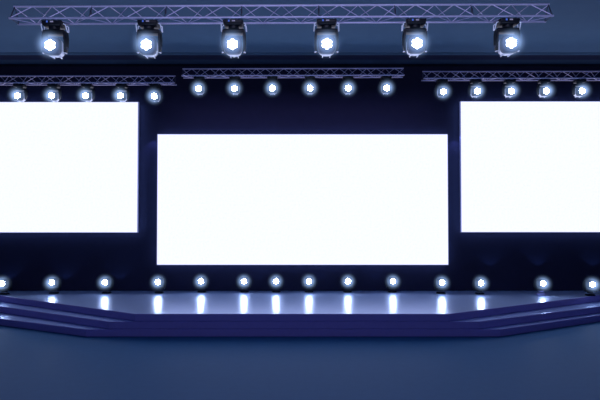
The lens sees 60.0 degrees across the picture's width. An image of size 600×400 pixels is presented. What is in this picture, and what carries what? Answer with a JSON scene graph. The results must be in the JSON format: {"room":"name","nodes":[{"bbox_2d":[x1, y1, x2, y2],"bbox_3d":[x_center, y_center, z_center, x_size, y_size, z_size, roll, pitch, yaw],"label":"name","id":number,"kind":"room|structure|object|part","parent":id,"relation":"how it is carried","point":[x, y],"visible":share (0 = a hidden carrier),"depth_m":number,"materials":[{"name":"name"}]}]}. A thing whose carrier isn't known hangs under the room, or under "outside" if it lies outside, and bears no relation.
{"room":"concert stage hall","nodes":[
{"label":"concert stage hall","id":0,"kind":"room"},
{"bbox_2d":[0,75,176,84],"bbox_3d":[-7.436,-3.651,15.803,7.319,0.278,0.300,0,-1,0],"label":"lighting truss","id":1,"kind":"object","parent":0,"point":[1,76],"visible":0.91,"depth_m":15.79,"materials":[{"name":"metal"}]},
{"bbox_2d":[12,84,27,101],"bbox_3d":[-8.509,-3.158,15.643,0.680,0.715,0.680,-1,-2,45],"label":"lamp","id":2,"kind":"object","parent":1,"relation":"attached to","point":[17,95],"visible":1,"depth_m":15.71,"materials":[{"name":"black metal"}]},
{"bbox_3d":[-8.332,-3.205,15.794,0.051,0.315,0.165,0,-1,0],"label":"yoke arm","id":3,"kind":"part","parent":2,"relation":"part of"},
{"bbox_2d":[46,84,60,101],"bbox_3d":[-7.476,-3.158,15.643,0.680,0.715,0.680,-1,-2,45],"label":"lamp","id":4,"kind":"object","parent":1,"relation":"attached to","point":[53,96],"visible":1,"depth_m":15.69,"materials":[{"name":"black metal"}]},
{"bbox_3d":[-7.298,-3.205,15.794,0.051,0.315,0.165,0,-1,0],"label":"yoke arm","id":5,"kind":"part","parent":4,"relation":"part of"},
{"bbox_2d":[80,84,94,101],"bbox_3d":[-6.458,-3.158,15.643,0.680,0.715,0.680,-1,-2,45],"label":"lamp","id":6,"kind":"object","parent":1,"relation":"attached to","point":[85,95],"visible":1,"depth_m":15.70,"materials":[{"name":"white glass"}]},
{"bbox_2d":[115,84,128,101],"bbox_3d":[-5.410,-3.158,15.643,0.680,0.715,0.680,-1,-2,45],"label":"lamp","id":7,"kind":"object","parent":1,"relation":"attached to","point":[121,96],"visible":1,"depth_m":15.69,"materials":[{"name":"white glass"}]},
{"bbox_2d":[148,84,162,101],"bbox_3d":[-4.391,-3.151,15.644,0.678,0.729,0.678,1,-2,-44],"label":"lamp","id":8,"kind":"object","parent":1,"relation":"attached to","point":[153,96],"visible":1,"depth_m":15.69,"materials":[{"name":"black metal"}]},
{"bbox_2d":[228,77,241,94],"bbox_3d":[-1.975,-3.377,15.648,0.680,0.715,0.680,-1,-2,45],"label":"lamp","id":9,"kind":"object","parent":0,"point":[234,88],"visible":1,"depth_m":15.71,"materials":[{"name":"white glass"}]},
{"bbox_2d":[8,3,553,24],"bbox_3d":[-0.298,-3.022,8.390,8.655,0.272,0.293,0,-1,0],"label":"lighting truss","id":10,"kind":"object","parent":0,"point":[545,16],"visible":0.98,"depth_m":8.38,"materials":[{"name":"metal"}]},
{"bbox_3d":[-4.601,-3.000,8.389,0.017,0.250,0.275,0,-1,0],"label":"frame","id":11,"kind":"part","parent":10,"relation":"part of","materials":[{"name":"silver metal"}]},
{"bbox_2d":[40,20,68,58],"bbox_3d":[-3.958,-2.522,8.277,0.560,0.698,0.655,0,-1,0],"label":"lamp","id":12,"kind":"object","parent":10,"relation":"attached to","point":[53,47],"visible":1,"depth_m":8.31,"materials":[{"name":"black metal"}]},
{"bbox_3d":[-3.790,-2.540,8.415,0.050,0.358,0.165,0,-1,0],"label":"yoke arm","id":13,"kind":"part","parent":12,"relation":"part of"},
{"bbox_2d":[135,20,162,58],"bbox_3d":[-2.435,-2.529,8.278,0.560,0.698,0.655,0,-1,0],"label":"lamp","id":14,"kind":"object","parent":10,"relation":"attached to","point":[146,46],"visible":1,"depth_m":8.30,"materials":[{"name":"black metal"}]},
{"bbox_3d":[-2.603,-2.547,8.415,0.050,0.358,0.165,0,-1,0],"label":"yoke arm","id":15,"kind":"part","parent":14,"relation":"part of"},
{"bbox_3d":[-2.266,-2.547,8.415,0.050,0.358,0.165,0,-1,0],"label":"yoke arm","id":16,"kind":"part","parent":14,"relation":"part of"},
{"bbox_2d":[221,19,246,57],"bbox_3d":[-1.069,-2.536,8.278,0.560,0.698,0.655,0,-1,0],"label":"lamp","id":17,"kind":"object","parent":10,"relation":"attached to","point":[232,44],"visible":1,"depth_m":8.28,"materials":[{"name":"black metal"}]},
{"bbox_3d":[-1.238,-2.553,8.416,0.050,0.358,0.165,0,-1,0],"label":"yoke arm","id":18,"kind":"part","parent":17,"relation":"part of"},
{"bbox_3d":[-0.900,-2.553,8.416,0.050,0.358,0.165,0,-1,0],"label":"yoke arm","id":19,"kind":"part","parent":17,"relation":"part of"},
{"bbox_2d":[313,19,338,57],"bbox_3d":[0.427,-2.542,8.278,0.560,0.698,0.655,0,-1,0],"label":"lamp","id":20,"kind":"object","parent":10,"relation":"attached to","point":[327,45],"visible":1,"depth_m":8.29,"materials":[{"name":"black metal"}]},
{"bbox_3d":[0.259,-2.560,8.416,0.050,0.358,0.165,0,-1,0],"label":"yoke arm","id":21,"kind":"part","parent":20,"relation":"part of"},
{"bbox_3d":[0.596,-2.560,8.416,0.050,0.358,0.165,0,-1,0],"label":"yoke arm","id":22,"kind":"part","parent":20,"relation":"part of"},
{"bbox_2d":[401,18,427,57],"bbox_3d":[1.854,-2.549,8.278,0.560,0.698,0.655,0,-1,0],"label":"lamp","id":23,"kind":"object","parent":10,"relation":"attached to","point":[416,44],"visible":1,"depth_m":8.30,"materials":[{"name":"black metal"}]},
{"bbox_3d":[1.685,-2.567,8.416,0.050,0.358,0.165,0,-1,0],"label":"yoke arm","id":24,"kind":"part","parent":23,"relation":"part of"},
{"bbox_3d":[2.023,-2.567,8.416,0.050,0.358,0.165,0,-1,0],"label":"yoke arm","id":25,"kind":"part","parent":23,"relation":"part of"},
{"bbox_2d":[493,18,520,56],"bbox_3d":[3.346,-2.556,8.278,0.560,0.698,0.655,0,-1,0],"label":"lamp","id":26,"kind":"object","parent":10,"relation":"attached to","point":[507,45],"visible":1,"depth_m":8.31,"materials":[{"name":"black metal"}]},
{"bbox_3d":[3.177,-2.573,8.416,0.050,0.358,0.165,0,-1,0],"label":"yoke arm","id":27,"kind":"part","parent":26,"relation":"part of"},
{"bbox_3d":[3.514,-2.573,8.416,0.050,0.358,0.165,0,-1,0],"label":"yoke arm","id":28,"kind":"part","parent":26,"relation":"part of"},
{"bbox_3d":[4.005,-3.039,8.390,0.017,0.250,0.275,0,-1,0],"label":"frame","id":29,"kind":"part","parent":10,"relation":"part of","materials":[{"name":"silver metal"}]},
{"bbox_2d":[181,68,404,77],"bbox_3d":[-0.211,-3.876,15.807,6.733,0.279,0.300,0,-1,0],"label":"lighting truss","id":30,"kind":"object","parent":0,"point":[397,75],"visible":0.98,"depth_m":15.79,"materials":[{"name":"metal"}]},
{"bbox_2d":[192,77,205,94],"bbox_3d":[-3.054,-3.374,15.648,0.680,0.715,0.680,-1,-2,45],"label":"lamp","id":31,"kind":"object","parent":30,"relation":"attached to","point":[198,88],"visible":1,"depth_m":15.70,"materials":[{"name":"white glass"}]},
{"bbox_2d":[266,76,278,94],"bbox_3d":[-0.836,-3.380,15.648,0.680,0.715,0.680,-1,-2,45],"label":"lamp","id":32,"kind":"object","parent":30,"relation":"attached to","point":[272,81],"visible":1,"depth_m":15.69,"materials":[{"name":"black metal"}]},
{"bbox_2d":[303,76,316,93],"bbox_3d":[0.304,-3.383,15.648,0.680,0.715,0.680,-1,-2,45],"label":"lamp","id":33,"kind":"object","parent":30,"relation":"attached to","point":[309,81],"visible":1,"depth_m":15.69,"materials":[{"name":"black metal"}]},
{"bbox_2d":[341,76,354,94],"bbox_3d":[1.459,-3.386,15.648,0.680,0.715,0.680,-1,-2,45],"label":"lamp","id":34,"kind":"object","parent":30,"relation":"attached to","point":[348,88],"visible":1,"depth_m":15.69,"materials":[{"name":"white glass"}]},
{"bbox_2d":[379,76,392,94],"bbox_3d":[2.614,-3.390,15.648,0.680,0.715,0.680,-1,-2,45],"label":"lamp","id":35,"kind":"object","parent":30,"relation":"attached to","point":[387,87],"visible":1,"depth_m":15.69,"materials":[{"name":"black metal"}]},
{"bbox_2d":[0,66,599,290],"bbox_3d":[0.000,-0.442,17.522,30.300,8.356,0.120,0,-1,0],"label":"wall","id":36,"kind":"structure","parent":0,"point":[507,261],"depth_m":17.48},
{"bbox_2d":[0,102,138,232],"bbox_3d":[-10.129,-1.086,17.339,9.540,4.338,0.270,0,-1,0],"label":"led screen","id":37,"kind":"object","parent":36,"relation":"attached to","point":[66,167],"visible":1,"depth_m":17.21,"materials":[{"name":"white plastic"}]},
{"bbox_2d":[0,64,599,65],"bbox_3d":[0.000,-4.515,17.384,30.000,0.016,0.311,0,-1,0],"label":"trim","id":38,"kind":"structure","parent":36,"relation":"attached to","point":[0,64],"depth_m":17.36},
{"bbox_2d":[157,134,448,264],"bbox_3d":[0.086,-0.018,17.319,9.628,4.335,0.270,0,-1,0],"label":"led screen","id":39,"kind":"object","parent":36,"relation":"attached to","point":[223,199],"visible":1,"depth_m":17.19,"materials":[{"name":"white plastic"}]},
{"bbox_2d":[459,101,599,231],"bbox_3d":[10.144,-1.101,17.339,9.655,4.348,0.270,0,-1,0],"label":"led screen","id":40,"kind":"object","parent":36,"relation":"attached to","point":[526,166],"visible":1,"depth_m":17.21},
{"bbox_2d":[0,322,599,399],"bbox_3d":[0.000,3.450,5.160,30.000,0.100,24.450,0,-1,0],"label":"floor","id":41,"kind":"structure","parent":0,"point":[563,363],"depth_m":10.96,"materials":[{"name":"blue"}]},
{"bbox_2d":[0,291,599,336],"bbox_3d":[-0.645,3.297,15.443,27.201,0.600,3.873,0,-1,0],"label":"stage","id":42,"kind":"object","parent":41,"relation":"on","point":[78,313],"visible":1,"depth_m":14.24,"materials":[{"name":"blue"}]},
{"bbox_2d":[0,278,11,294],"bbox_3d":[-9.439,2.659,16.461,0.680,0.715,0.680,-1,-2,45],"label":"lamp","id":43,"kind":"object","parent":42,"relation":"on","point":[4,282],"visible":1,"depth_m":16.53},
{"bbox_3d":[-9.262,2.712,16.610,0.051,0.315,0.165,0,-1,0],"label":"yoke arm","id":44,"kind":"part","parent":43,"relation":"part of"},
{"bbox_2d":[47,277,60,293],"bbox_3d":[-7.942,2.663,16.642,0.680,0.715,0.680,-1,-2,45],"label":"lamp","id":45,"kind":"object","parent":42,"relation":"on","point":[53,282],"visible":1,"depth_m":16.70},
{"bbox_2d":[100,277,113,293],"bbox_3d":[-6.271,2.664,16.711,0.680,0.715,0.680,-1,-2,45],"label":"lamp","id":46,"kind":"object","parent":42,"relation":"on","point":[107,281],"visible":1,"depth_m":16.78,"materials":[{"name":"metal"}]},
{"bbox_2d":[152,277,165,292],"bbox_3d":[-4.585,2.665,16.781,0.680,0.715,0.680,-1,-2,45],"label":"lamp","id":47,"kind":"object","parent":42,"relation":"on","point":[158,281],"visible":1,"depth_m":16.84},
{"bbox_2d":[195,276,207,291],"bbox_3d":[-3.229,2.668,16.952,0.680,0.715,0.680,-1,-2,45],"label":"lamp","id":48,"kind":"object","parent":42,"relation":"on","point":[201,280],"visible":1,"depth_m":17.01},
{"bbox_2d":[238,276,250,291],"bbox_3d":[-1.827,2.668,16.952,0.680,0.715,0.680,-1,-2,45],"label":"lamp","id":49,"kind":"object","parent":42,"relation":"on","point":[244,280],"visible":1,"depth_m":17.02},
{"bbox_2d":[270,276,281,291],"bbox_3d":[-0.783,2.668,16.952,0.680,0.715,0.680,-1,-2,45],"label":"lamp","id":50,"kind":"object","parent":42,"relation":"on","point":[275,280],"visible":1,"depth_m":17.01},
{"bbox_2d":[303,276,314,291],"bbox_3d":[0.294,2.668,16.952,0.680,0.715,0.680,-1,-2,45],"label":"lamp","id":51,"kind":"object","parent":42,"relation":"on","point":[308,280],"visible":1,"depth_m":17.01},
{"bbox_2d":[341,276,353,291],"bbox_3d":[1.566,2.668,16.952,0.680,0.715,0.680,-1,-2,45],"label":"lamp","id":52,"kind":"object","parent":42,"relation":"on","point":[347,280],"visible":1,"depth_m":17.02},
{"bbox_2d":[386,276,398,291],"bbox_3d":[3.034,2.668,16.952,0.680,0.715,0.680,-1,-2,45],"label":"lamp","id":53,"kind":"object","parent":42,"relation":"on","point":[391,280],"visible":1,"depth_m":17.01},
{"bbox_2d":[434,277,447,293],"bbox_3d":[4.554,2.663,16.665,0.680,0.715,0.680,-1,-2,45],"label":"lamp","id":54,"kind":"object","parent":42,"relation":"on","point":[441,282],"visible":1,"depth_m":16.73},
{"bbox_2d":[473,278,485,293],"bbox_3d":[5.765,2.661,16.551,0.680,0.715,0.680,-1,-2,45],"label":"lamp","id":55,"kind":"object","parent":42,"relation":"on","point":[479,282],"visible":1,"depth_m":16.61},
{"bbox_2d":[534,278,547,294],"bbox_3d":[7.686,2.659,16.438,0.680,0.715,0.680,-1,-2,45],"label":"lamp","id":56,"kind":"object","parent":42,"relation":"on","point":[542,283],"visible":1,"depth_m":16.50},
{"bbox_2d":[582,279,597,295],"bbox_3d":[9.140,2.655,16.239,0.680,0.715,0.680,-1,-2,45],"label":"lamp","id":57,"kind":"object","parent":42,"relation":"on","point":[591,284],"visible":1,"depth_m":16.30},
{"bbox_2d":[0,0,599,52],"bbox_3d":[0.000,-4.737,8.818,30.000,0.100,17.450,0,-1,0],"label":"ceiling","id":58,"kind":"structure","parent":0,"point":[574,27],"depth_m":13.84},
{"bbox_2d":[0,55,599,59],"bbox_3d":[0.000,-4.532,16.501,30.000,0.016,0.496,0,-1,0],"label":"trim","id":59,"kind":"structure","parent":58,"relation":"attached to","point":[2,57],"depth_m":16.51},
{"bbox_2d":[0,60,599,63],"bbox_3d":[0.000,-4.522,16.989,30.000,0.016,0.480,0,-1,0],"label":"trim","id":60,"kind":"structure","parent":58,"relation":"attached to","point":[1,61],"depth_m":17.01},
{"bbox_2d":[0,53,599,54],"bbox_3d":[0.000,-4.539,16.150,30.000,0.016,0.207,0,-1,0],"label":"trim","id":61,"kind":"structure","parent":58,"relation":"attached to","point":[0,53],"depth_m":16.19,"materials":[{"name":"metal"}]},
{"bbox_2d":[421,71,599,80],"bbox_3d":[7.407,-3.791,15.806,7.380,0.279,0.300,0,-1,0],"label":"lighting truss","id":62,"kind":"object","parent":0,"point":[509,77],"visible":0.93,"depth_m":15.79,"materials":[{"name":"metal"}]},
{"bbox_2d":[435,79,448,96],"bbox_3d":[4.315,-3.285,15.647,0.678,0.729,0.678,1,-2,-44],"label":"lamp","id":63,"kind":"object","parent":62,"relation":"attached to","point":[442,91],"visible":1,"depth_m":15.69,"materials":[{"name":"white glass"}]},
{"bbox_2d":[468,79,482,97],"bbox_3d":[5.333,-3.294,15.646,0.680,0.715,0.680,-1,-2,45],"label":"lamp","id":64,"kind":"object","parent":62,"relation":"attached to","point":[477,90],"visible":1,"depth_m":15.71,"materials":[{"name":"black metal"}]},
{"bbox_2d":[502,79,516,97],"bbox_3d":[6.367,-3.296,15.646,0.680,0.715,0.680,-1,-2,45],"label":"lamp","id":65,"kind":"object","parent":62,"relation":"attached to","point":[511,90],"visible":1,"depth_m":15.71,"materials":[{"name":"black metal"}]},
{"bbox_2d":[536,79,551,97],"bbox_3d":[7.415,-3.297,15.646,0.680,0.715,0.680,-1,-2,45],"label":"lamp","id":66,"kind":"object","parent":62,"relation":"attached to","point":[546,89],"visible":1,"depth_m":15.71,"materials":[{"name":"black metal"}]},
{"bbox_3d":[7.238,-3.344,15.797,0.051,0.315,0.165,0,-1,0],"label":"yoke arm","id":67,"kind":"part","parent":66,"relation":"part of"},
{"bbox_2d":[572,79,586,97],"bbox_3d":[8.494,-3.299,15.646,0.680,0.715,0.680,-1,-2,45],"label":"lamp","id":68,"kind":"object","parent":62,"relation":"attached to","point":[581,90],"visible":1,"depth_m":15.71,"materials":[{"name":"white glass"}]},
{"bbox_3d":[8.317,-3.346,15.797,0.051,0.315,0.165,0,-1,0],"label":"yoke arm","id":69,"kind":"part","parent":68,"relation":"part of"}
]}

